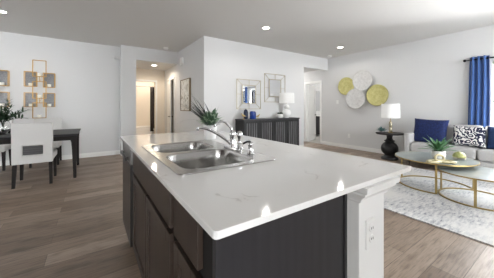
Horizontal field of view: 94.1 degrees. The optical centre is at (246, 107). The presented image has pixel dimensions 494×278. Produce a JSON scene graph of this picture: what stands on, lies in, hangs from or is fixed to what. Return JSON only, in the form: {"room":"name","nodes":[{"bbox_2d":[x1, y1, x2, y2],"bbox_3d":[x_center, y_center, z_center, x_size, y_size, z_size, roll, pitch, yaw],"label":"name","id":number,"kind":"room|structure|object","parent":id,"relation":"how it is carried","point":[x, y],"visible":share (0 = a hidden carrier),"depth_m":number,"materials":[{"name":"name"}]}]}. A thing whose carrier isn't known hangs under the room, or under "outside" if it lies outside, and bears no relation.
{"room":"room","nodes":[
{"label":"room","id":0,"kind":"room"},
{"bbox_2d":[0,31,119,160],"bbox_3d":[-5.626,-0.180,4.407,5.600,2.760,0.120,0,0,-34],"label":"wall","id":1,"kind":"structure","parent":0,"point":[86,90],"depth_m":5.38,"materials":[{"name":"white paint"}]},
{"bbox_2d":[0,70,9,106],"bbox_3d":[-5.117,-0.395,4.595,0.506,1.254,0.140,0,0,-34],"label":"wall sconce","id":2,"kind":"object","parent":1,"relation":"attached to","point":[4,74],"visible":0.88,"depth_m":4.75,"materials":[{"name":"gold metal"}]},
{"bbox_2d":[0,92,8,106],"bbox_3d":[-5.026,-0.165,4.733,0.182,0.290,0.004,0,0,-34],"label":"mirror","id":3,"kind":"object","parent":2,"relation":"attached to","point":[3,95],"depth_m":4.74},
{"bbox_2d":[0,71,8,85],"bbox_3d":[-5.026,-0.600,4.733,0.182,0.300,0.004,0,0,-34],"label":"mirror","id":4,"kind":"object","parent":2,"relation":"attached to","point":[4,75],"depth_m":4.75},
{"bbox_2d":[24,60,54,117],"bbox_3d":[-4.507,-0.395,5.006,0.506,1.254,0.140,0,0,-34],"label":"wall sconce","id":5,"kind":"object","parent":1,"relation":"attached to","point":[30,76],"visible":1,"depth_m":5.00,"materials":[{"name":"gold metal"}]},
{"bbox_2d":[25,93,35,106],"bbox_3d":[-4.668,-0.165,4.974,0.185,0.290,0.004,0,0,-34],"label":"mirror","id":6,"kind":"object","parent":5,"relation":"attached to","point":[28,96],"depth_m":4.96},
{"bbox_2d":[25,72,35,85],"bbox_3d":[-4.668,-0.610,4.974,0.185,0.300,0.004,0,0,-34],"label":"mirror","id":7,"kind":"object","parent":5,"relation":"attached to","point":[29,78],"depth_m":4.96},
{"bbox_2d":[44,94,53,106],"bbox_3d":[-4.416,-0.165,5.144,0.182,0.290,0.004,0,0,-34],"label":"mirror","id":8,"kind":"object","parent":5,"relation":"attached to","point":[50,97],"depth_m":5.14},
{"bbox_2d":[44,74,53,86],"bbox_3d":[-4.416,-0.600,5.144,0.182,0.300,0.004,0,0,-34],"label":"mirror","id":9,"kind":"object","parent":5,"relation":"attached to","point":[49,79],"depth_m":5.14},
{"bbox_2d":[0,150,119,165],"bbox_3d":[-5.589,1.147,4.352,5.600,0.105,0.014,0,0,-34],"label":"baseboard","id":10,"kind":"structure","parent":1,"relation":"attached to","point":[105,153],"depth_m":5.56,"materials":[{"name":"white wood"}]},
{"bbox_2d":[136,81,153,125],"bbox_3d":[-4.308,-0.100,9.337,2.700,2.600,0.100,0,0,-34],"label":"wall","id":11,"kind":"structure","parent":0,"point":[142,93],"depth_m":9.35,"materials":[{"name":"beige paint"}]},
{"bbox_2d":[115,56,174,70],"bbox_3d":[-3.029,-1.265,6.726,1.540,0.070,1.300,0,0,-34],"label":"ceiling","id":12,"kind":"structure","parent":0,"point":[139,64],"depth_m":6.74,"materials":[{"name":"white paint"}]},
{"bbox_2d":[120,45,177,154],"bbox_3d":[-2.649,-0.180,6.271,1.420,2.760,0.360,0,0,-34],"label":"wall","id":13,"kind":"structure","parent":0,"point":[129,55],"depth_m":5.84,"materials":[{"name":"white paint"}]},
{"bbox_2d":[136,68,164,133],"bbox_3d":[-3.376,-0.100,7.348,1.660,2.600,0.120,0,0,-34],"label":"wall","id":14,"kind":"structure","parent":0,"point":[145,74],"depth_m":7.60,"materials":[{"name":"beige paint"}]},
{"bbox_2d":[136,79,156,133],"bbox_3d":[-3.247,0.155,7.353,0.720,2.090,0.016,0,0,-34],"label":"trim","id":15,"kind":"structure","parent":14,"relation":"attached to","point":[155,81],"depth_m":7.52,"materials":[{"name":"white wood"}]},
{"bbox_2d":[172,81,173,132],"bbox_3d":[-1.944,-0.050,7.434,0.810,2.500,1.100,0,0,-34],"label":"wall","id":16,"kind":"structure","parent":0,"point":[172,81],"depth_m":7.64,"materials":[{"name":"beige paint"}]},
{"bbox_2d":[165,37,201,132],"bbox_3d":[-1.829,-0.180,6.432,0.120,2.760,3.130,0,0,-34],"label":"wall","id":17,"kind":"structure","parent":0,"point":[191,68],"depth_m":5.80,"materials":[{"name":"white paint"}]},
{"bbox_2d":[168,80,172,132],"bbox_3d":[-2.382,0.185,7.064,0.136,2.010,0.620,0,0,-26],"label":"door","id":18,"kind":"structure","parent":17,"relation":"in","point":[169,81],"depth_m":6.95,"materials":[{"name":"white wood"}]},
{"bbox_2d":[167,77,174,132],"bbox_3d":[-2.347,0.145,7.078,0.016,2.110,0.760,0,0,-34],"label":"trim","id":19,"kind":"structure","parent":17,"relation":"attached to","point":[172,77],"depth_m":6.98,"materials":[{"name":"white wood"}]},
{"bbox_2d":[180,78,190,110],"bbox_3d":[-1.585,-0.320,5.921,0.043,0.820,0.690,0,0,-34],"label":"wall art","id":20,"kind":"object","parent":17,"relation":"attached to","point":[185,84],"visible":0.94,"depth_m":5.88,"materials":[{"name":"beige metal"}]},
{"bbox_2d":[0,0,493,58],"bbox_3d":[0.283,-1.610,0.734,11.490,0.100,12.900,0,0,-34],"label":"ceiling","id":21,"kind":"structure","parent":0,"point":[316,28],"depth_m":4.17,"materials":[{"name":"white paint"}]},
{"bbox_2d":[0,134,493,277],"bbox_3d":[0.467,1.237,3.331,14.700,0.086,17.000,0,0,-34],"label":"floor","id":22,"kind":"structure","parent":0,"point":[68,227],"depth_m":2.17,"materials":[{"name":"wood"}]},
{"bbox_2d":[0,119,12,170],"bbox_3d":[-4.924,0.716,4.439,0.480,0.968,0.587,0,0,-34],"label":"dining chair","id":23,"kind":"object","parent":22,"relation":"on","point":[3,148],"visible":0.3,"depth_m":4.39,"materials":[{"name":"white fabric"}]},
{"bbox_2d":[11,122,56,188],"bbox_3d":[-3.417,0.716,3.728,0.480,0.968,0.587,0,0,-34],"label":"dining chair","id":24,"kind":"object","parent":22,"relation":"on","point":[31,143],"visible":1,"depth_m":3.51,"materials":[{"name":"white fabric"}]},
{"bbox_2d":[0,129,80,177],"bbox_3d":[-4.035,0.823,3.828,2.030,0.755,1.140,0,0,-34],"label":"dining table","id":25,"kind":"object","parent":22,"relation":"on","point":[72,135],"visible":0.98,"depth_m":3.91,"materials":[{"name":"brown wood"}]},
{"bbox_2d":[0,98,31,134],"bbox_3d":[-4.062,0.143,3.752,0.788,0.602,0.913,0,0,9],"label":"vase","id":26,"kind":"object","parent":25,"relation":"on","point":[5,126],"visible":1,"depth_m":3.78,"materials":[{"name":"clear glass"}]},
{"bbox_2d":[29,118,61,167],"bbox_3d":[-4.261,0.716,4.886,0.480,0.968,0.587,0,0,-34],"label":"dining chair","id":27,"kind":"object","parent":22,"relation":"on","point":[57,122],"visible":0.27,"depth_m":5.07,"materials":[{"name":"white fabric"}]},
{"bbox_2d":[120,142,133,246],"bbox_3d":[-0.815,0.757,2.170,0.635,0.885,0.540,0,0,-34],"label":"dishwasher","id":28,"kind":"object","parent":22,"relation":"on","point":[127,154],"visible":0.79,"depth_m":1.88,"materials":[{"name":"black metal"}]},
{"bbox_2d":[136,126,153,134],"bbox_3d":[-4.042,0.970,8.944,2.460,0.459,0.810,0,0,-34],"label":"bathtub","id":29,"kind":"object","parent":22,"relation":"on","point":[140,130],"visible":0.02,"depth_m":8.61,"materials":[{"name":"white ceramic"}]},
{"bbox_2d":[133,153,175,277],"bbox_3d":[-0.348,0.750,1.520,0.600,0.899,1.040,0,0,-34],"label":"base cabinet","id":30,"kind":"object","parent":22,"relation":"on","point":[154,237],"visible":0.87,"depth_m":1.23,"materials":[{"name":"black wood"}]},
{"bbox_2d":[120,131,411,239],"bbox_3d":[-0.227,0.290,1.673,1.039,0.020,2.092,0,0,-34],"label":"countertop","id":31,"kind":"structure","parent":30,"relation":"on","point":[229,201],"depth_m":0.89,"materials":[{"name":"white stone"}]},
{"bbox_2d":[183,96,226,139],"bbox_3d":[-0.395,0.072,2.029,0.461,0.414,0.262,0,0,-15],"label":"potted plant","id":32,"kind":"object","parent":31,"relation":"on","point":[207,118],"visible":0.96,"depth_m":2.01,"materials":[{"name":"green plant"}]},
{"bbox_2d":[141,140,275,175],"bbox_3d":[-0.300,0.369,1.444,0.534,0.194,0.880,0,0,-34],"label":"sink","id":33,"kind":"object","parent":31,"relation":"in","point":[200,156],"visible":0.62,"depth_m":1.43,"materials":[{"name":"silver metal"}]},
{"bbox_2d":[243,140,253,154],"bbox_3d":[0.005,0.233,1.345,0.082,0.081,0.042,0,0,-34],"label":"soap dispenser","id":34,"kind":"object","parent":33,"relation":"on","point":[250,144],"visible":1,"depth_m":1.34,"materials":[{"name":"silver metal"}]},
{"bbox_2d":[196,121,242,150],"bbox_3d":[-0.185,0.178,1.458,0.272,0.189,0.200,0,0,-34],"label":"faucet","id":35,"kind":"object","parent":31,"relation":"on","point":[232,143],"visible":0.97,"depth_m":1.49,"materials":[{"name":"silver metal"}]},
{"bbox_2d":[236,131,242,148],"bbox_3d":[-0.046,0.203,1.448,0.044,0.110,0.044,0,0,-34],"label":"sprayer","id":36,"kind":"object","parent":35,"relation":"in","point":[239,133],"visible":1,"depth_m":1.44,"materials":[{"name":"silver metal"}]},
{"bbox_2d":[174,197,212,277],"bbox_3d":[0.044,0.750,0.940,0.600,0.899,0.353,0,0,-34],"label":"base cabinet","id":37,"kind":"object","parent":22,"relation":"on","point":[193,246],"visible":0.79,"depth_m":0.74,"materials":[{"name":"black wood"}]},
{"bbox_2d":[235,117,299,144],"bbox_3d":[0.567,0.735,5.758,1.780,0.930,0.397,0,0,-34],"label":"sideboard","id":38,"kind":"object","parent":22,"relation":"on","point":[285,130],"visible":0.53,"depth_m":5.60,"materials":[{"name":"grey wood"}]},
{"bbox_2d":[244,109,247,118],"bbox_3d":[-0.028,0.147,5.397,0.108,0.243,0.108,0,0,-34],"label":"ginger jar","id":39,"kind":"object","parent":38,"relation":"on","point":[245,110],"visible":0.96,"depth_m":5.36,"materials":[{"name":"blue ceramic"}]},
{"bbox_2d":[249,111,255,118],"bbox_3d":[0.136,0.179,5.423,0.156,0.179,0.156,0,0,-34],"label":"vase","id":40,"kind":"object","parent":38,"relation":"on","point":[252,114],"visible":0.99,"depth_m":5.36,"materials":[{"name":"ceramic"}]},
{"bbox_2d":[277,112,282,117],"bbox_3d":[0.862,0.185,5.923,0.200,0.167,0.193,0,0,-34],"label":"bowl planter","id":41,"kind":"object","parent":38,"relation":"on","point":[279,115],"visible":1,"depth_m":5.86,"materials":[{"name":"white ceramic"}]},
{"bbox_2d":[279,93,293,117],"bbox_3d":[1.047,-0.056,6.074,0.400,0.649,0.400,0,0,-34],"label":"table lamp","id":42,"kind":"object","parent":38,"relation":"on","point":[286,98],"visible":0.98,"depth_m":5.95,"materials":[{"name":"white ceramic"}]},
{"bbox_2d":[213,194,346,277],"bbox_3d":[0.157,0.750,0.785,0.590,0.899,0.028,0,0,-34],"label":"end panel","id":43,"kind":"object","parent":22,"relation":"on","point":[310,242],"visible":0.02,"depth_m":0.77,"materials":[{"name":"black wood"}]},
{"bbox_2d":[375,131,403,160],"bbox_3d":[3.327,0.894,5.368,0.576,0.612,0.576,0,0,-34],"label":"side table","id":44,"kind":"object","parent":22,"relation":"on","point":[389,148],"visible":0.96,"depth_m":5.26,"materials":[{"name":"black paint"}]},
{"bbox_2d":[377,126,387,131],"bbox_3d":[3.206,0.516,5.466,0.282,0.143,0.275,0,0,-34],"label":"succulent","id":45,"kind":"object","parent":44,"relation":"on","point":[380,129],"visible":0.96,"depth_m":5.45,"materials":[{"name":"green plant"}]},
{"bbox_2d":[381,104,399,132],"bbox_3d":[3.363,0.251,5.386,0.384,0.672,0.384,0,0,-34],"label":"table lamp","id":46,"kind":"object","parent":44,"relation":"on","point":[390,111],"visible":1,"depth_m":5.24,"materials":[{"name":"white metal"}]},
{"bbox_2d":[384,167,493,246],"bbox_3d":[3.015,1.194,2.836,2.430,0.012,3.030,0,0,-34],"label":"area rug","id":47,"kind":"object","parent":22,"relation":"on","point":[435,210],"visible":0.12,"depth_m":2.85,"materials":[{"name":"white carpet"}]},
{"bbox_2d":[395,151,479,193],"bbox_3d":[2.860,0.976,3.521,1.002,0.423,1.002,0,0,-34],"label":"coffee table","id":48,"kind":"object","parent":47,"relation":"on","point":[415,156],"visible":0.83,"depth_m":3.39,"materials":[{"name":"gold metal"}]},
{"bbox_2d":[418,136,455,158],"bbox_3d":[2.849,0.582,3.406,0.516,0.363,0.435,0,0,-34],"label":"agave","id":49,"kind":"object","parent":48,"relation":"on","point":[437,147],"visible":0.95,"depth_m":3.38,"materials":[{"name":"green plant"}]},
{"bbox_2d":[426,154,456,163],"bbox_3d":[2.666,0.703,3.187,0.390,0.120,0.152,0,0,2],"label":"ornament","id":50,"kind":"object","parent":48,"relation":"on","point":[435,160],"visible":1,"depth_m":3.16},
{"bbox_2d":[452,151,465,159],"bbox_3d":[3.121,0.701,3.384,0.154,0.126,0.154,0,0,-34],"label":"dome","id":51,"kind":"object","parent":48,"relation":"on","point":[459,155],"visible":1,"depth_m":3.34,"materials":[{"name":"yellow ceramic"}]},
{"bbox_2d":[437,165,493,211],"bbox_3d":[2.993,1.011,2.984,0.842,0.353,0.842,0,0,-34],"label":"coffee table","id":52,"kind":"object","parent":47,"relation":"on","point":[480,173],"visible":0.81,"depth_m":2.96,"materials":[{"name":"gold metal"}]},
{"bbox_2d":[404,124,493,167],"bbox_3d":[4.155,0.765,4.100,0.745,0.870,2.150,0,0,-34],"label":"sofa","id":53,"kind":"object","parent":22,"relation":"on","point":[485,156],"visible":0.39,"depth_m":4.17,"materials":[{"name":"grey fabric"}]},
{"bbox_2d":[414,118,448,142],"bbox_3d":[3.711,0.480,4.674,0.215,0.501,0.588,0,0,-31],"label":"throw pillow","id":54,"kind":"object","parent":53,"relation":"on","point":[423,128],"visible":0.92,"depth_m":4.62,"materials":[{"name":"blue fabric"}]},
{"bbox_2d":[410,142,482,159],"bbox_3d":[3.821,0.805,4.444,0.575,0.180,0.975,0,0,-34],"label":"seat cushion","id":55,"kind":"object","parent":53,"relation":"on","point":[471,152],"depth_m":4.15,"materials":[{"name":"grey fabric"}]},
{"bbox_2d":[446,124,482,143],"bbox_3d":[4.026,0.520,4.582,0.180,0.380,0.975,0,0,-34],"label":"cushion","id":56,"kind":"object","parent":53,"relation":"on","point":[450,130],"depth_m":4.48,"materials":[{"name":"grey fabric"}]},
{"bbox_2d":[452,125,486,147],"bbox_3d":[4.046,0.525,4.195,0.181,0.363,0.460,0,0,-34],"label":"throw pillow","id":57,"kind":"object","parent":53,"relation":"on","point":[466,136],"visible":1,"depth_m":4.14,"materials":[{"name":"fabric"}]},
{"bbox_2d":[477,148,493,162],"bbox_3d":[4.360,0.805,3.644,0.575,0.180,0.935,0,0,-34],"label":"seat cushion","id":58,"kind":"object","parent":53,"relation":"on","point":[484,155],"depth_m":3.80,"materials":[{"name":"grey fabric"}]},
{"bbox_2d":[486,126,493,148],"bbox_3d":[4.311,0.525,3.837,0.183,0.388,0.440,0,0,-34],"label":"throw pillow","id":59,"kind":"object","parent":53,"relation":"on","point":[490,143],"visible":1,"depth_m":3.94,"materials":[{"name":"blue fabric"}]},
{"bbox_2d":[486,126,493,146],"bbox_3d":[4.566,0.520,3.782,0.180,0.380,0.935,0,0,-34],"label":"cushion","id":60,"kind":"object","parent":53,"relation":"on","point":[486,126],"depth_m":4.08,"materials":[{"name":"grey fabric"}]},
{"bbox_2d":[202,36,327,144],"bbox_3d":[0.791,-0.180,6.239,4.250,2.760,0.120,0,0,-34],"label":"wall","id":61,"kind":"structure","parent":0,"point":[224,62],"depth_m":5.66,"materials":[{"name":"white paint"}]},
{"bbox_2d":[236,79,260,108],"bbox_3d":[0.045,-0.320,5.642,0.717,0.722,0.041,0,0,-34],"label":"wall mirror","id":62,"kind":"object","parent":61,"relation":"attached to","point":[248,91],"visible":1,"depth_m":5.62,"materials":[{"name":"beige metal"}]},
{"bbox_2d":[264,73,284,101],"bbox_3d":[0.740,-0.510,6.111,0.722,0.742,0.041,0,0,-34],"label":"wall mirror","id":63,"kind":"object","parent":61,"relation":"attached to","point":[275,88],"visible":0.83,"depth_m":6.06,"materials":[{"name":"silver metal"}]},
{"bbox_2d":[304,68,317,72],"bbox_3d":[1.118,-1.280,8.456,1.230,0.080,3.230,0,0,-34],"label":"ceiling","id":64,"kind":"structure","parent":0,"point":[305,69],"depth_m":7.71,"materials":[{"name":"white paint"}]},
{"bbox_2d":[310,83,319,114],"bbox_3d":[3.684,-0.100,10.024,0.120,2.600,3.900,0,0,-34],"label":"wall","id":65,"kind":"structure","parent":0,"point":[316,85],"depth_m":10.57,"materials":[{"name":"white paint"}]},
{"bbox_2d":[316,91,319,110],"bbox_3d":[3.321,-0.300,10.442,0.014,0.900,1.400,0,0,-34],"label":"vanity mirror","id":66,"kind":"object","parent":65,"relation":"attached to","point":[317,92],"visible":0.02,"depth_m":10.53,"materials":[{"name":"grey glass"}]},
{"bbox_2d":[316,115,319,133],"bbox_3d":[2.960,0.713,10.199,0.875,0.775,1.540,0,0,-34],"label":"vanity cabinet","id":67,"kind":"object","parent":65,"relation":"attached to","point":[317,116],"visible":0.02,"depth_m":9.49,"materials":[{"name":"black wood"}]},
{"bbox_2d":[347,193,383,277],"bbox_3d":[-0.048,0.750,1.795,0.197,0.899,2.030,0,0,-34],"label":"wall","id":68,"kind":"structure","parent":0,"point":[361,263],"depth_m":0.93,"materials":[{"name":"white paint"}]},
{"bbox_2d":[365,216,375,249],"bbox_3d":[0.507,0.512,0.939,0.072,0.118,0.010,0,0,-34],"label":"power outlet","id":69,"kind":"object","parent":68,"relation":"attached to","point":[370,224],"visible":1,"depth_m":0.93,"materials":[{"name":"white plastic"}]},
{"bbox_2d":[369,224,373,231],"bbox_3d":[0.508,0.491,0.937,0.034,0.034,0.004,0,0,-34],"label":"receptacle","id":70,"kind":"object","parent":69,"relation":"attached to","point":[371,226],"depth_m":0.93,"materials":[{"name":"grey plastic"}]},
{"bbox_2d":[369,234,373,242],"bbox_3d":[0.508,0.533,0.937,0.034,0.034,0.004,0,0,-34],"label":"receptacle","id":71,"kind":"object","parent":69,"relation":"attached to","point":[371,236],"depth_m":0.93,"materials":[{"name":"grey plastic"}]},
{"bbox_2d":[347,176,399,202],"bbox_3d":[-0.026,0.338,1.782,0.266,0.073,2.076,0,0,-34],"label":"trim","id":72,"kind":"structure","parent":68,"relation":"attached to","point":[361,195],"depth_m":0.91,"materials":[{"name":"white"}]},
{"bbox_2d":[304,25,493,151],"bbox_3d":[4.693,-0.180,4.372,0.130,2.760,14.000,0,0,-34],"label":"wall","id":73,"kind":"structure","parent":0,"point":[428,78],"depth_m":5.53,"materials":[{"name":"white paint"}]},
{"bbox_2d":[308,85,315,140],"bbox_3d":[2.369,0.200,8.398,0.136,1.980,0.600,0,0,41],"label":"door","id":74,"kind":"structure","parent":73,"relation":"in","point":[311,89],"depth_m":8.36,"materials":[{"name":"white wood"}]},
{"bbox_2d":[304,80,321,143],"bbox_3d":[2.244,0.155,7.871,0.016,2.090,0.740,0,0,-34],"label":"trim","id":75,"kind":"structure","parent":73,"relation":"attached to","point":[320,82],"depth_m":7.76,"materials":[{"name":"white wood"}]},
{"bbox_2d":[338,77,353,94],"bbox_3d":[2.940,-0.630,6.808,0.052,0.524,0.524,0,0,-34],"label":"dish","id":76,"kind":"object","parent":73,"relation":"attached to","point":[345,85],"visible":0.92,"depth_m":6.83,"materials":[{"name":"yellow ceramic"}]},
{"bbox_2d":[322,141,383,153],"bbox_3d":[5.503,1.147,3.042,0.014,0.105,10.890,0,0,-34],"label":"baseboard","id":77,"kind":"structure","parent":73,"relation":"attached to","point":[323,142],"depth_m":6.63,"materials":[{"name":"white wood"}]},
{"bbox_2d":[346,88,364,108],"bbox_3d":[3.093,-0.245,6.507,0.135,0.580,0.580,0,0,-34],"label":"dish","id":78,"kind":"object","parent":73,"relation":"attached to","point":[355,98],"visible":1,"depth_m":6.48,"materials":[{"name":"white ceramic"}]},
{"bbox_2d":[353,70,372,90],"bbox_3d":[3.214,-0.750,6.365,0.092,0.570,0.570,0,0,-34],"label":"dish","id":79,"kind":"object","parent":73,"relation":"attached to","point":[363,79],"visible":1,"depth_m":6.35,"materials":[{"name":"white ceramic"}]},
{"bbox_2d":[366,84,388,105],"bbox_3d":[3.439,-0.325,6.065,0.055,0.570,0.570,0,0,-34],"label":"dish","id":80,"kind":"object","parent":73,"relation":"attached to","point":[376,95],"visible":1,"depth_m":6.06,"materials":[{"name":"yellow ceramic"}]},
{"bbox_2d":[492,61,493,125],"bbox_3d":[4.887,-0.100,4.020,0.140,1.560,0.900,0,0,-34],"label":"window","id":81,"kind":"structure","parent":73,"relation":"in","point":[492,61],"depth_m":4.37,"materials":[{"name":"white"}]},
{"bbox_3d":[5.129,-0.930,3.496,0.125,0.052,2.742,0,0,-34],"label":"curtain rod","id":82,"kind":"object","parent":73,"relation":"attached to","visible":0},
{"bbox_2d":[468,55,489,126],"bbox_3d":[4.451,0.092,4.435,0.092,2.155,0.339,0,0,-34],"label":"curtain","id":83,"kind":"object","parent":82,"relation":"hanging from","point":[479,69],"visible":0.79,"depth_m":4.41,"materials":[{"name":"blue fabric"}]},
{"bbox_2d":[431,149,445,158],"bbox_3d":[2.844,0.702,3.420,0.176,0.124,0.176,0,0,-34],"label":"pot","id":84,"kind":"object","parent":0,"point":[438,151],"depth_m":3.36,"materials":[{"name":"white ceramic"}]},
{"bbox_3d":[-4.782,-0.100,7.715,0.100,2.600,2.060,0,0,-34],"label":"wall","id":85,"kind":"structure","parent":0,"visible":0},
{"bbox_3d":[-3.782,-0.780,8.558,2.500,0.023,0.024,0,0,-34],"label":"shower rod","id":86,"kind":"object","parent":85,"relation":"attached to","visible":0},
{"bbox_2d":[150,87,153,130],"bbox_3d":[-3.451,0.065,8.782,0.462,1.670,0.063,0,0,-34],"label":"shower curtain","id":87,"kind":"object","parent":86,"relation":"hanging from","point":[151,88],"visible":0.27,"depth_m":8.68,"materials":[{"name":"fabric"}]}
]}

